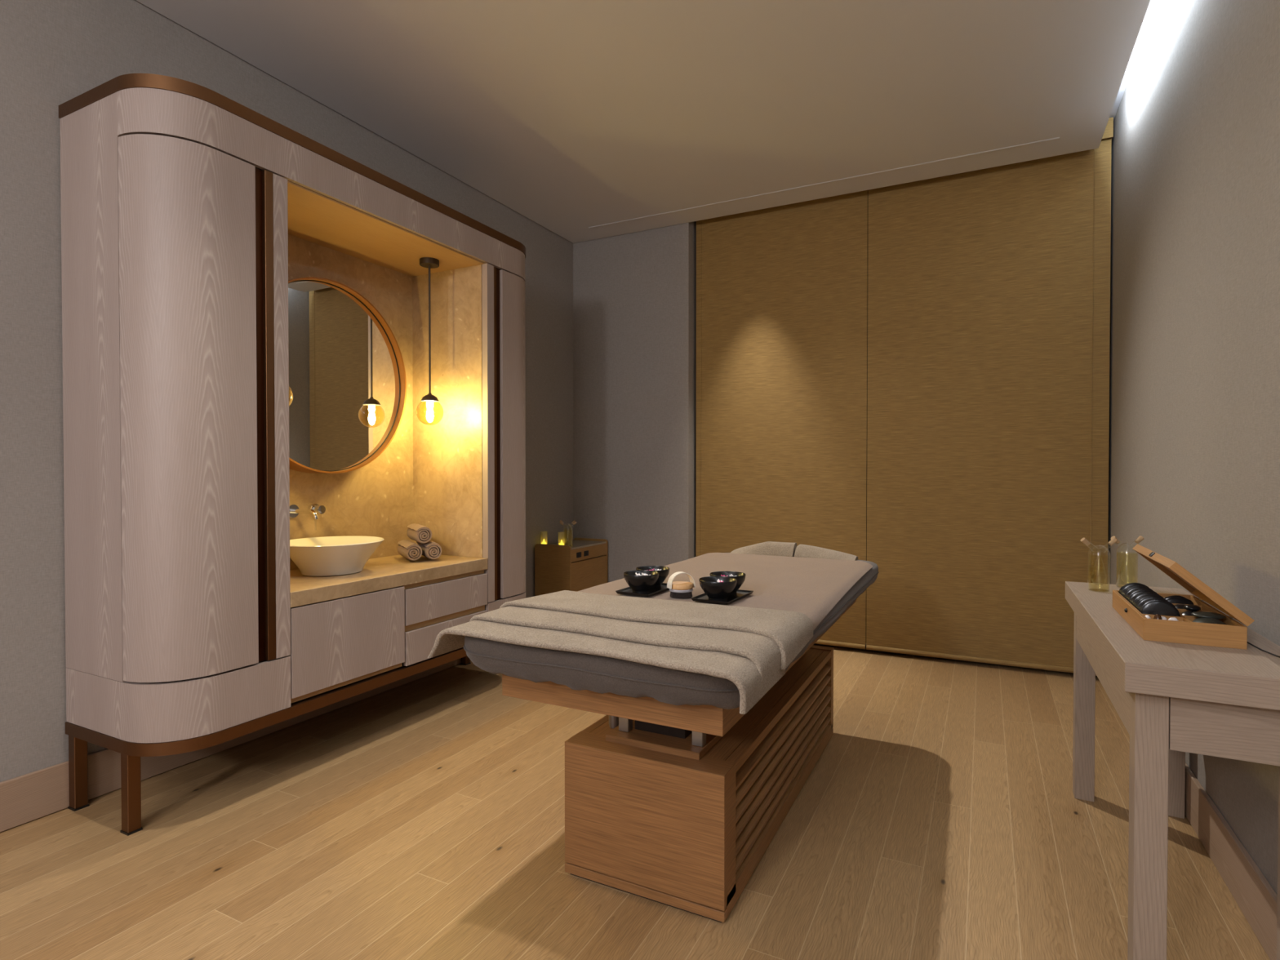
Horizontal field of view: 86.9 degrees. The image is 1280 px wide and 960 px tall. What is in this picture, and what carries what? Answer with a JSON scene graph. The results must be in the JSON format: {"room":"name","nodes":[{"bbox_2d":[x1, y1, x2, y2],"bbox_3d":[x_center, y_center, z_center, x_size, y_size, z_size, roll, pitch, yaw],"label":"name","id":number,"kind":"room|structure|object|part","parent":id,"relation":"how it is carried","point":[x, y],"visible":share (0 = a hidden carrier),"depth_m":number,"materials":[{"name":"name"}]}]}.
{"room":"spa massage room","nodes":[
{"label":"spa massage room","id":0,"kind":"room"},
{"bbox_2d":[0,0,573,782],"bbox_3d":[-2.449,-0.421,1.720,0.100,3.200,9.050,0,1,27],"label":"wall","id":1,"kind":"structure","parent":0,"point":[53,52],"depth_m":2.38,"materials":[{"name":"grey paint"}]},
{"bbox_2d":[0,657,461,832],"bbox_3d":[-2.465,1.096,1.579,0.015,0.163,8.550,0,1,27],"label":"baseboard","id":2,"kind":"structure","parent":1,"relation":"attached to","point":[32,796],"depth_m":2.48,"materials":[{"name":"grey paint"}]},
{"bbox_2d":[573,221,696,582],"bbox_3d":[-0.018,-0.466,5.285,0.992,3.200,0.310,0,1,27],"label":"wall","id":3,"kind":"structure","parent":0,"point":[634,294],"depth_m":5.12,"materials":[{"name":"grey paint"}]},
{"bbox_2d":[865,285,867,648],"bbox_3d":[1.620,-0.457,4.579,2.568,3.200,0.080,0,1,27],"label":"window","id":4,"kind":"structure","parent":3,"relation":"in","point":[867,286],"depth_m":4.63,"materials":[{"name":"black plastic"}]},
{"bbox_2d":[0,643,1270,959],"bbox_3d":[-0.818,1.239,0.910,3.760,0.100,9.050,0,1,27],"label":"floor","id":5,"kind":"structure","parent":0,"point":[940,817],"depth_m":2.15,"materials":[{"name":"brown wood"}]},
{"bbox_2d":[58,73,525,835],"bbox_3d":[-1.315,-0.083,3.179,0.579,2.486,2.072,0,1,27],"label":"vanity cabinet","id":6,"kind":"object","parent":5,"relation":"on","point":[189,212],"visible":0.89,"depth_m":2.37,"materials":[{"name":"beige wood"}]},
{"bbox_3d":[-2.007,1.033,2.413,0.042,0.262,0.040,0,1,27],"label":"leg","id":7,"kind":"part","parent":6,"relation":"part of","materials":[{"name":"brown wood"}]},
{"bbox_3d":[-1.871,-0.302,2.313,0.372,1.938,0.020,0,1,27],"label":"panel","id":8,"kind":"part","parent":6,"relation":"part of","materials":[{"name":"grey wood"}]},
{"bbox_3d":[-1.698,1.035,2.253,0.042,0.262,0.040,0,1,27],"label":"leg","id":9,"kind":"part","parent":6,"relation":"part of","materials":[{"name":"brown wood"}]},
{"bbox_3d":[-1.654,0.764,2.347,0.737,0.192,0.292,0,1,-11],"label":"plinth panel","id":10,"kind":"part","parent":6,"relation":"part of","materials":[{"name":"beige wood"}]},
{"bbox_3d":[-1.519,-0.230,2.289,0.390,1.783,0.112,0,1,-33],"label":"door","id":11,"kind":"part","parent":6,"relation":"part of","materials":[{"name":"grey wood"}]},
{"bbox_3d":[-1.315,0.871,3.191,0.579,0.042,2.072,0,1,27],"label":"rail","id":12,"kind":"part","parent":6,"relation":"part of","materials":[{"name":"brown wood"}]},
{"bbox_3d":[-1.315,-1.304,3.164,0.579,0.044,2.072,0,1,27],"label":"trim","id":13,"kind":"part","parent":6,"relation":"part of","materials":[{"name":"brown wood"}]},
{"bbox_2d":[289,503,325,529],"bbox_3d":[-1.513,0.170,3.140,0.171,0.113,0.164,0,1,27],"label":"tap","id":14,"kind":"object","parent":6,"relation":"attached to","point":[313,509],"visible":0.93,"depth_m":3.12,"materials":[{"name":"silver metal"}]},
{"bbox_3d":[-1.609,0.144,3.131,0.008,0.062,0.062,0,1,27],"label":"spout plate","id":15,"kind":"part","parent":14,"relation":"part of","materials":[{"name":"silver metal"}]},
{"bbox_3d":[-1.536,0.158,3.094,0.170,0.047,0.021,0,1,27],"label":"spout","id":16,"kind":"part","parent":14,"relation":"part of","materials":[{"name":"silver metal"}]},
{"bbox_3d":[-1.554,0.140,3.222,0.024,0.054,0.054,0,1,27],"label":"handle","id":17,"kind":"part","parent":14,"relation":"part of","materials":[{"name":"silver metal"}]},
{"bbox_3d":[-1.526,0.140,3.208,0.047,0.042,0.042,0,1,27],"label":"handle","id":18,"kind":"part","parent":14,"relation":"part of","materials":[{"name":"silver metal"}]},
{"bbox_3d":[-1.151,-1.209,3.082,0.203,0.142,2.064,0,1,27],"label":"header panel","id":19,"kind":"part","parent":6,"relation":"part of","materials":[{"name":"grey wood"}]},
{"bbox_3d":[-1.214,0.838,2.819,0.018,0.021,0.558,0,1,27],"label":"finger rail","id":20,"kind":"part","parent":6,"relation":"part of","materials":[{"name":"wood"}]},
{"bbox_3d":[-1.199,0.655,2.809,0.020,0.342,0.558,0,1,27],"label":"door","id":21,"kind":"part","parent":6,"relation":"part of","materials":[{"name":"grey wood"}]},
{"bbox_2d":[288,276,406,473],"bbox_3d":[-1.501,-0.486,3.209,0.125,0.908,0.908,0,1,27],"label":"round mirror","id":22,"kind":"object","parent":6,"relation":"attached to","point":[348,380],"visible":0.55,"depth_m":3.25,"materials":[{"name":"orange metal"}]},
{"bbox_2d":[289,554,487,607],"bbox_3d":[-1.297,0.446,3.175,0.531,0.058,1.135,0,1,27],"label":"countertop","id":23,"kind":"structure","parent":6,"relation":"on","point":[377,574],"depth_m":3.01,"materials":[{"name":"stone"}]},
{"bbox_2d":[289,536,384,576],"bbox_3d":[-1.392,0.346,3.054,0.434,0.144,0.447,0,1,27],"label":"vessel basin","id":24,"kind":"object","parent":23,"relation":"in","point":[327,556],"visible":0.93,"depth_m":2.94,"materials":[{"name":"white ceramic"}]},
{"bbox_2d":[397,539,422,560],"bbox_3d":[-1.190,0.360,3.482,0.085,0.090,0.250,0,1,-30],"label":"rolled towel","id":25,"kind":"object","parent":23,"relation":"on","point":[408,549],"visible":1,"depth_m":3.38,"materials":[{"name":"beige fabric"}]},
{"bbox_2d":[416,540,441,559],"bbox_3d":[-1.105,0.359,3.531,0.085,0.090,0.250,0,1,-30],"label":"rolled towel","id":26,"kind":"object","parent":23,"relation":"on","point":[430,549],"visible":0.91,"depth_m":3.43,"materials":[{"name":"beige fabric"}]},
{"bbox_2d":[406,523,431,542],"bbox_3d":[-1.147,0.275,3.505,0.085,0.090,0.250,0,1,-30],"label":"rolled towel","id":27,"kind":"object","parent":26,"relation":"on","point":[420,533],"visible":1,"depth_m":3.41,"materials":[{"name":"beige fabric"}]},
{"bbox_2d":[416,257,443,425],"bbox_3d":[-1.088,-0.710,3.494,0.136,0.852,0.136,0,1,27],"label":"pendant lamp","id":28,"kind":"object","parent":6,"relation":"hanging from","point":[426,262],"visible":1,"depth_m":3.49,"materials":[{"name":"brown metal"}]},
{"bbox_3d":[-1.088,-0.778,3.493,0.010,0.662,0.010,0,1,27],"label":"rod","id":29,"kind":"part","parent":28,"relation":"part of","materials":[{"name":"brown metal"}]},
{"bbox_3d":[-1.088,-0.344,3.498,0.136,0.121,0.136,0,1,27],"label":"globe","id":30,"kind":"part","parent":28,"relation":"part of","materials":[{"name":"orange glass"}]},
{"bbox_3d":[-1.088,-0.350,3.498,0.038,0.106,0.038,0,1,27],"label":"bulb","id":31,"kind":"part","parent":28,"relation":"part of","materials":[{"name":"white glass"}]},
{"bbox_3d":[-0.957,0.484,3.319,0.018,0.022,0.556,0,1,27],"label":"finger rail","id":32,"kind":"part","parent":6,"relation":"part of","materials":[{"name":"brown wood"}]},
{"bbox_3d":[-0.955,0.675,3.324,0.018,0.030,0.560,0,1,27],"label":"finger rail","id":33,"kind":"part","parent":6,"relation":"part of","materials":[{"name":"wood"}]},
{"bbox_3d":[-0.940,0.766,3.317,0.020,0.151,0.560,0,1,27],"label":"drawer","id":34,"kind":"part","parent":6,"relation":"part of","materials":[{"name":"grey wood"}]},
{"bbox_3d":[-0.940,0.577,3.315,0.020,0.163,0.560,0,1,27],"label":"drawer","id":35,"kind":"part","parent":6,"relation":"part of","materials":[{"name":"beige wood"}]},
{"bbox_3d":[-1.089,1.011,4.212,0.042,0.262,0.040,0,1,27],"label":"leg","id":36,"kind":"part","parent":6,"relation":"part of","materials":[{"name":"brown wood"}]},
{"bbox_3d":[-0.832,0.744,3.959,0.292,0.192,0.737,0,1,-25],"label":"plinth panel","id":37,"kind":"part","parent":6,"relation":"part of","materials":[{"name":"wood"}]},
{"bbox_3d":[-0.716,-0.249,3.864,0.112,1.783,0.392,0,1,-2],"label":"door","id":38,"kind":"part","parent":6,"relation":"part of","materials":[{"name":"grey wood"}]},
{"bbox_2d":[534,537,607,595],"bbox_3d":[-0.504,0.798,5.054,0.306,0.678,0.530,0,1,27],"label":"base cabinet","id":39,"kind":"object","parent":5,"relation":"on","point":[582,566],"visible":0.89,"depth_m":4.86,"materials":[{"name":"brown wood"}]},
{"bbox_3d":[-0.623,0.786,4.825,0.303,0.648,0.014,0,1,27],"label":"panel","id":40,"kind":"part","parent":39,"relation":"part of","materials":[{"name":"brown wood"}]},
{"bbox_2d":[560,520,574,545],"bbox_3d":[-0.531,0.386,4.957,0.114,0.185,0.064,0,1,-13],"label":"oil cruet","id":41,"kind":"object","parent":39,"relation":"on","point":[560,520],"visible":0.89,"depth_m":4.96,"materials":[{"name":"clear glass"}]},
{"bbox_2d":[560,520,577,546],"bbox_3d":[-0.514,0.388,4.841,0.114,0.185,0.064,-1,1,-38],"label":"oil cruet","id":42,"kind":"object","parent":39,"relation":"on","point":[575,522],"visible":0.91,"depth_m":4.84,"materials":[{"name":"clear glass"}]},
{"bbox_3d":[-0.506,0.483,5.051,0.292,0.012,0.502,0,1,27],"label":"glass","id":43,"kind":"part","parent":39,"relation":"part of","materials":[{"name":"clear glass"}]},
{"bbox_2d":[576,551,581,557],"bbox_3d":[-0.438,0.538,4.850,0.006,0.038,0.062,0,1,27],"label":"socket","id":44,"kind":"object","parent":39,"relation":"attached to","point":[578,553],"depth_m":4.85,"materials":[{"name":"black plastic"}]},
{"bbox_2d":[583,550,588,555],"bbox_3d":[-0.393,0.537,4.939,0.006,0.038,0.062,0,1,27],"label":"socket","id":45,"kind":"object","parent":39,"relation":"attached to","point":[585,552],"depth_m":4.94,"materials":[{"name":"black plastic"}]},
{"bbox_3d":[-0.378,0.534,4.987,0.014,0.088,0.502,0,1,27],"label":"rail","id":46,"kind":"part","parent":39,"relation":"part of","materials":[{"name":"brown wood"}]},
{"bbox_3d":[-0.379,0.837,4.991,0.016,0.503,0.496,0,1,27],"label":"drawer","id":47,"kind":"part","parent":39,"relation":"part of","materials":[{"name":"brown wood"}]},
{"bbox_3d":[-0.388,0.780,5.285,0.303,0.648,0.014,0,1,27],"label":"panel","id":48,"kind":"part","parent":39,"relation":"part of","materials":[{"name":"brown wood"}]},
{"bbox_2d":[463,552,878,922],"bbox_3d":[0.324,0.782,2.533,0.841,0.773,2.076,0,1,27],"label":"massage table","id":49,"kind":"object","parent":5,"relation":"on","point":[675,797],"visible":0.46,"depth_m":1.89,"materials":[{"name":"brown wood"}]},
{"bbox_3d":[0.126,0.783,2.658,0.027,0.028,1.299,0,1,27],"label":"rail","id":50,"kind":"part","parent":49,"relation":"part of","materials":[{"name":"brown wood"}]},
{"bbox_2d":[427,590,813,714],"bbox_3d":[-0.040,0.415,1.824,0.898,0.107,0.622,0,1,27],"label":"blanket","id":51,"kind":"object","parent":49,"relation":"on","point":[752,648],"visible":1,"depth_m":1.71,"materials":[{"name":"beige fabric"}]},
{"bbox_3d":[-0.043,0.672,2.040,0.034,0.167,0.030,0,1,27],"label":"lift post","id":52,"kind":"part","parent":49,"relation":"part of","materials":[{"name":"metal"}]},
{"bbox_3d":[0.327,1.163,2.537,0.477,0.012,1.418,0,1,27],"label":"foot plate","id":53,"kind":"part","parent":49,"relation":"part of","materials":[{"name":"brown wood"}]},
{"bbox_3d":[0.020,0.956,1.933,0.501,0.359,0.093,0,1,27],"label":"panel","id":54,"kind":"part","parent":49,"relation":"part of","materials":[{"name":"brown wood"}]},
{"bbox_3d":[0.318,0.760,2.505,0.300,0.020,1.265,0,1,27],"label":"lift plate","id":55,"kind":"part","parent":49,"relation":"part of","materials":[{"name":"brown wood"}]},
{"bbox_3d":[0.324,0.456,2.529,0.835,0.122,2.070,0,1,27],"label":"mattress","id":56,"kind":"part","parent":49,"relation":"part of","materials":[{"name":"grey fabric"}]},
{"bbox_3d":[0.323,0.543,2.528,0.642,0.082,1.835,0,1,27],"label":"frame","id":57,"kind":"part","parent":49,"relation":"part of","materials":[{"name":"brown wood"}]},
{"bbox_3d":[0.169,0.673,1.932,0.034,0.167,0.030,0,1,27],"label":"lift post","id":58,"kind":"part","parent":49,"relation":"part of","materials":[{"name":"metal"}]},
{"bbox_2d":[577,552,872,631],"bbox_3d":[0.319,0.410,2.517,0.859,0.055,1.765,0,1,27],"label":"sheet","id":59,"kind":"object","parent":49,"relation":"on","point":[811,587],"visible":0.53,"depth_m":2.60,"materials":[{"name":"beige fabric"}]},
{"bbox_2d":[615,582,669,596],"bbox_3d":[0.026,0.377,2.335,0.127,0.010,0.223,0,1,29],"label":"tray","id":60,"kind":"object","parent":59,"relation":"on","point":[628,591],"visible":0.55,"depth_m":2.29,"materials":[{"name":"black plastic"}]},
{"bbox_2d":[623,570,658,593],"bbox_3d":[0.004,0.346,2.281,0.120,0.065,0.120,0,1,27],"label":"bowl","id":61,"kind":"object","parent":60,"relation":"on","point":[638,584],"visible":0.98,"depth_m":2.25,"materials":[{"name":"black ceramic"}]},
{"bbox_2d":[635,565,669,587],"bbox_3d":[0.045,0.344,2.394,0.120,0.065,0.120,0,1,4],"label":"bowl","id":62,"kind":"object","parent":60,"relation":"on","point":[664,572],"visible":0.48,"depth_m":2.37,"materials":[{"name":"black ceramic"}]},
{"bbox_2d":[666,571,695,598],"bbox_3d":[0.136,0.344,2.231,0.087,0.080,0.080,0,1,-21],"label":"brush","id":63,"kind":"object","parent":59,"relation":"on","point":[678,589],"visible":1,"depth_m":2.21,"materials":[{"name":"brown wood"}]},
{"bbox_2d":[691,589,753,604],"bbox_3d":[0.272,0.379,2.204,0.127,0.010,0.223,0,1,30],"label":"tray","id":64,"kind":"object","parent":59,"relation":"on","point":[740,593],"visible":0.6,"depth_m":2.17,"materials":[{"name":"black plastic"}]},
{"bbox_2d":[698,576,737,601],"bbox_3d":[0.247,0.347,2.146,0.120,0.065,0.120,1,1,40],"label":"bowl","id":65,"kind":"object","parent":64,"relation":"on","point":[714,590],"visible":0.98,"depth_m":2.11,"materials":[{"name":"black ceramic"}]},
{"bbox_2d":[709,571,746,594],"bbox_3d":[0.294,0.346,2.260,0.120,0.065,0.120,0,1,18],"label":"bowl","id":66,"kind":"object","parent":64,"relation":"on","point":[740,576],"visible":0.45,"depth_m":2.25,"materials":[{"name":"black ceramic"}]},
{"bbox_3d":[0.545,0.786,2.444,0.030,0.028,1.299,0,1,27],"label":"rail","id":67,"kind":"part","parent":49,"relation":"part of","materials":[{"name":"brown wood"}]},
{"bbox_2d":[729,541,857,560],"bbox_3d":[0.761,0.350,3.385,0.625,0.067,0.105,0,1,27],"label":"towel","id":68,"kind":"object","parent":49,"relation":"on","point":[768,548],"visible":0.77,"depth_m":3.36,"materials":[{"name":"white fabric"}]},
{"bbox_3d":[0.643,0.939,3.154,0.501,0.362,0.050,0,1,27],"label":"panel","id":69,"kind":"part","parent":49,"relation":"part of","materials":[{"name":"brown wood"}]},
{"bbox_2d":[1065,581,1279,959],"bbox_3d":[1.490,0.783,1.938,0.354,0.785,1.220,0,1,27],"label":"console table","id":70,"kind":"object","parent":5,"relation":"on","point":[1171,700],"visible":0.8,"depth_m":1.49,"materials":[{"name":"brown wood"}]},
{"bbox_3d":[1.637,0.812,2.489,0.061,0.714,0.061,0,1,27],"label":"leg","id":71,"kind":"part","parent":70,"relation":"part of","materials":[{"name":"brown wood"}]},
{"bbox_2d":[1080,537,1117,591],"bbox_3d":[1.601,0.293,2.355,0.123,0.185,0.064,0,1,2],"label":"oil cruet","id":72,"kind":"object","parent":70,"relation":"on","point":[1084,540],"visible":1,"depth_m":2.35,"materials":[{"name":"clear glass"}]},
{"bbox_3d":[1.601,0.306,2.356,0.064,0.160,0.064,0,1,2],"label":"glass","id":73,"kind":"part","parent":72,"relation":"part of","materials":[{"name":"clear glass"}]},
{"bbox_2d":[1111,535,1144,587],"bbox_3d":[1.746,0.293,2.420,0.114,0.185,0.064,0,1,19],"label":"oil cruet","id":74,"kind":"object","parent":70,"relation":"on","point":[1140,539],"visible":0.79,"depth_m":2.42,"materials":[{"name":"clear glass"}]},
{"bbox_3d":[1.746,0.305,2.420,0.064,0.160,0.064,0,1,-6],"label":"glass","id":75,"kind":"part","parent":74,"relation":"part of","materials":[{"name":"clear glass"}]},
{"bbox_3d":[1.143,0.824,1.520,0.061,0.714,0.061,0,1,27],"label":"leg","id":76,"kind":"part","parent":70,"relation":"part of","materials":[{"name":"brown wood"}]},
{"bbox_3d":[1.869,0.813,2.370,0.061,0.714,0.061,0,1,27],"label":"leg","id":77,"kind":"part","parent":70,"relation":"part of","materials":[{"name":"brown wood"}]},
{"bbox_2d":[1112,543,1254,649],"bbox_3d":[1.434,0.294,1.819,0.215,0.197,0.457,0,1,27],"label":"box","id":78,"kind":"object","parent":70,"relation":"on","point":[1233,634],"visible":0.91,"depth_m":1.64,"materials":[{"name":"brown wood"}]},
{"bbox_2d":[1120,585,1135,595],"bbox_3d":[1.465,0.347,1.987,0.083,0.075,0.012,0,1,27],"label":"stone","id":79,"kind":"object","parent":78,"relation":"in","point":[1131,585],"visible":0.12,"depth_m":2.00,"materials":[{"name":"black stone"}]},
{"bbox_2d":[1120,582,1148,594],"bbox_3d":[1.472,0.344,2.001,0.083,0.079,0.012,0,1,27],"label":"stone","id":80,"kind":"object","parent":78,"relation":"in","point":[1132,584],"visible":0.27,"depth_m":2.00,"materials":[{"name":"black stone"}]},
{"bbox_2d":[1124,586,1151,597],"bbox_3d":[1.444,0.346,1.946,0.083,0.078,0.012,0,1,27],"label":"stone","id":81,"kind":"object","parent":78,"relation":"in","point":[1140,587],"visible":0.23,"depth_m":1.95,"materials":[{"name":"black stone"}]},
{"bbox_2d":[1123,585,1153,596],"bbox_3d":[1.451,0.345,1.960,0.083,0.078,0.012,0,1,27],"label":"stone","id":82,"kind":"object","parent":78,"relation":"in","point":[1125,592],"visible":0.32,"depth_m":1.97,"materials":[{"name":"black stone"}]},
{"bbox_2d":[1133,595,1148,605],"bbox_3d":[1.386,0.348,1.831,0.083,0.075,0.012,0,1,27],"label":"stone","id":83,"kind":"object","parent":78,"relation":"in","point":[1144,595],"visible":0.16,"depth_m":1.84,"materials":[{"name":"black stone"}]},
{"bbox_2d":[1128,590,1155,602],"bbox_3d":[1.416,0.347,1.891,0.083,0.076,0.012,0,1,27],"label":"stone","id":84,"kind":"object","parent":78,"relation":"in","point":[1132,595],"visible":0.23,"depth_m":1.90,"materials":[{"name":"black stone"}]},
{"bbox_2d":[1130,591,1154,604],"bbox_3d":[1.399,0.347,1.857,0.083,0.078,0.012,0,1,27],"label":"stone","id":85,"kind":"object","parent":78,"relation":"in","point":[1144,592],"visible":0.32,"depth_m":1.87,"materials":[{"name":"black stone"}]},
{"bbox_2d":[1126,588,1159,600],"bbox_3d":[1.423,0.345,1.905,0.083,0.079,0.012,0,1,27],"label":"stone","id":86,"kind":"object","parent":78,"relation":"in","point":[1139,589],"visible":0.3,"depth_m":1.91,"materials":[{"name":"black stone"}]},
{"bbox_2d":[1131,592,1162,604],"bbox_3d":[1.392,0.346,1.844,0.083,0.079,0.012,0,1,27],"label":"stone","id":87,"kind":"object","parent":78,"relation":"in","point":[1144,593],"visible":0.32,"depth_m":1.85,"materials":[{"name":"black stone"}]},
{"bbox_2d":[1134,595,1166,607],"bbox_3d":[1.372,0.347,1.804,0.083,0.078,0.012,0,1,27],"label":"stone","id":88,"kind":"object","parent":78,"relation":"in","point":[1140,599],"visible":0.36,"depth_m":1.81,"materials":[{"name":"black stone"}]},
{"bbox_2d":[1135,596,1167,608],"bbox_3d":[1.366,0.348,1.792,0.083,0.078,0.012,0,1,27],"label":"stone","id":89,"kind":"object","parent":78,"relation":"in","point":[1147,597],"visible":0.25,"depth_m":1.80,"materials":[{"name":"black stone"}]},
{"bbox_2d":[1138,598,1174,611],"bbox_3d":[1.346,0.347,1.752,0.083,0.079,0.012,0,1,27],"label":"stone","id":90,"kind":"object","parent":78,"relation":"in","point":[1154,599],"visible":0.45,"depth_m":1.76,"materials":[{"name":"black stone"}]},
{"bbox_2d":[1153,613,1161,619],"bbox_3d":[1.294,0.361,1.688,0.021,0.053,0.021,0,1,27],"label":"pebble","id":91,"kind":"object","parent":78,"relation":"in","point":[1157,616],"visible":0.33,"depth_m":1.68,"materials":[{"name":"brown stone"}]},
{"bbox_2d":[1140,600,1179,616],"bbox_3d":[1.339,0.349,1.740,0.083,0.076,0.012,0,1,27],"label":"stone","id":92,"kind":"object","parent":78,"relation":"in","point":[1160,607],"visible":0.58,"depth_m":1.74,"materials":[{"name":"black stone"}]},
{"bbox_2d":[1168,617,1178,621],"bbox_3d":[1.329,0.365,1.681,0.027,0.047,0.020,0,1,27],"label":"pebble","id":93,"kind":"object","parent":78,"relation":"in","point":[1171,618],"visible":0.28,"depth_m":1.68,"materials":[{"name":"white stone"}]},
{"bbox_2d":[1164,595,1186,599],"bbox_3d":[1.556,0.360,1.961,0.069,0.050,0.012,0,1,27],"label":"stone","id":94,"kind":"object","parent":78,"relation":"in","point":[1173,596],"visible":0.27,"depth_m":1.96,"materials":[{"name":"black stone"}]},
{"bbox_2d":[1167,597,1193,604],"bbox_3d":[1.539,0.360,1.928,0.075,0.049,0.012,0,1,27],"label":"stone","id":95,"kind":"object","parent":78,"relation":"in","point":[1173,600],"visible":0.38,"depth_m":1.92,"materials":[{"name":"black stone"}]},
{"bbox_2d":[1173,604,1200,610],"bbox_3d":[1.501,0.364,1.856,0.074,0.042,0.060,0,1,27],"label":"stone","id":96,"kind":"object","parent":78,"relation":"in","point":[1177,606],"visible":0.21,"depth_m":1.85,"materials":[{"name":"black stone"}]},
{"bbox_2d":[1181,610,1195,616],"bbox_3d":[1.459,0.366,1.774,0.074,0.043,0.060,0,1,27],"label":"stone","id":97,"kind":"object","parent":78,"relation":"in","point":[1185,613],"visible":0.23,"depth_m":1.77,"materials":[{"name":"black stone"}]},
{"bbox_2d":[1182,604,1200,611],"bbox_3d":[1.460,0.338,1.786,0.036,0.016,0.036,0,1,27],"label":"stone","id":98,"kind":"object","parent":97,"relation":"on","point":[1189,607],"visible":1,"depth_m":1.78,"materials":[{"name":"black stone"}]},
{"bbox_3d":[1.459,0.267,1.806,0.161,0.143,0.457,0,1,27],"label":"lid","id":99,"kind":"part","parent":78,"relation":"part of","materials":[{"name":"brown wood"}]},
{"bbox_2d":[1192,617,1226,624],"bbox_3d":[1.404,0.364,1.665,0.076,0.049,0.104,0,1,27],"label":"stone","id":100,"kind":"object","parent":78,"relation":"in","point":[1210,620],"visible":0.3,"depth_m":1.65,"materials":[{"name":"black stone"}]},
{"bbox_2d":[1191,611,1226,619],"bbox_3d":[1.421,0.339,1.688,0.068,0.016,0.057,0,1,27],"label":"stone","id":101,"kind":"object","parent":100,"relation":"on","point":[1197,614],"visible":0.86,"depth_m":1.67,"materials":[{"name":"black stone"}]},
{"bbox_2d":[1247,641,1279,657],"bbox_3d":[1.426,0.388,1.524,0.007,0.016,0.152,0,1,4],"label":"power cord","id":102,"kind":"object","parent":70,"relation":"on","point":[1255,646],"visible":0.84,"depth_m":1.55,"materials":[{"name":"black plastic"}]},
{"bbox_3d":[1.376,0.825,1.402,0.061,0.714,0.061,0,1,27],"label":"leg","id":103,"kind":"part","parent":70,"relation":"part of","materials":[{"name":"brown wood"}]},
{"bbox_2d":[136,0,1157,243],"bbox_3d":[-0.818,-1.964,0.870,3.760,0.294,9.050,0,1,27],"label":"ceiling","id":104,"kind":"structure","parent":0,"point":[572,116],"depth_m":3.16,"materials":[{"name":"white paint"}]},
{"bbox_2d":[695,190,867,648],"bbox_3d":[0.953,-0.466,4.721,1.210,3.165,0.030,0,1,27],"label":"window blind","id":105,"kind":"object","parent":104,"relation":"hanging from","point":[781,291],"visible":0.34,"depth_m":4.69,"materials":[{"name":"beige fabric"}]},
{"bbox_2d":[588,137,1059,228],"bbox_3d":[0.944,-1.859,4.326,2.972,0.003,0.012,0,1,27],"label":"trim","id":106,"kind":"structure","parent":104,"relation":"attached to","point":[1057,137],"depth_m":4.17,"materials":[{"name":"white paint"}]},
{"bbox_2d":[866,116,1113,675],"bbox_3d":[2.083,-0.462,4.139,1.325,3.170,0.040,0,1,27],"label":"window blind","id":107,"kind":"object","parent":104,"relation":"hanging from","point":[988,289],"visible":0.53,"depth_m":4.12,"materials":[{"name":"beige fabric"}]},
{"bbox_2d":[1107,0,1279,894],"bbox_3d":[0.812,-0.401,0.058,0.100,3.200,9.050,0,1,27],"label":"wall","id":108,"kind":"structure","parent":0,"point":[1194,436],"depth_m":2.21,"materials":[{"name":"grey paint"}]},
{"bbox_2d":[1184,762,1277,959],"bbox_3d":[0.704,1.116,-0.008,0.015,0.163,8.600,0,1,27],"label":"baseboard","id":109,"kind":"structure","parent":108,"relation":"attached to","point":[1252,892],"depth_m":1.89,"materials":[{"name":"beige wood"}]}
]}

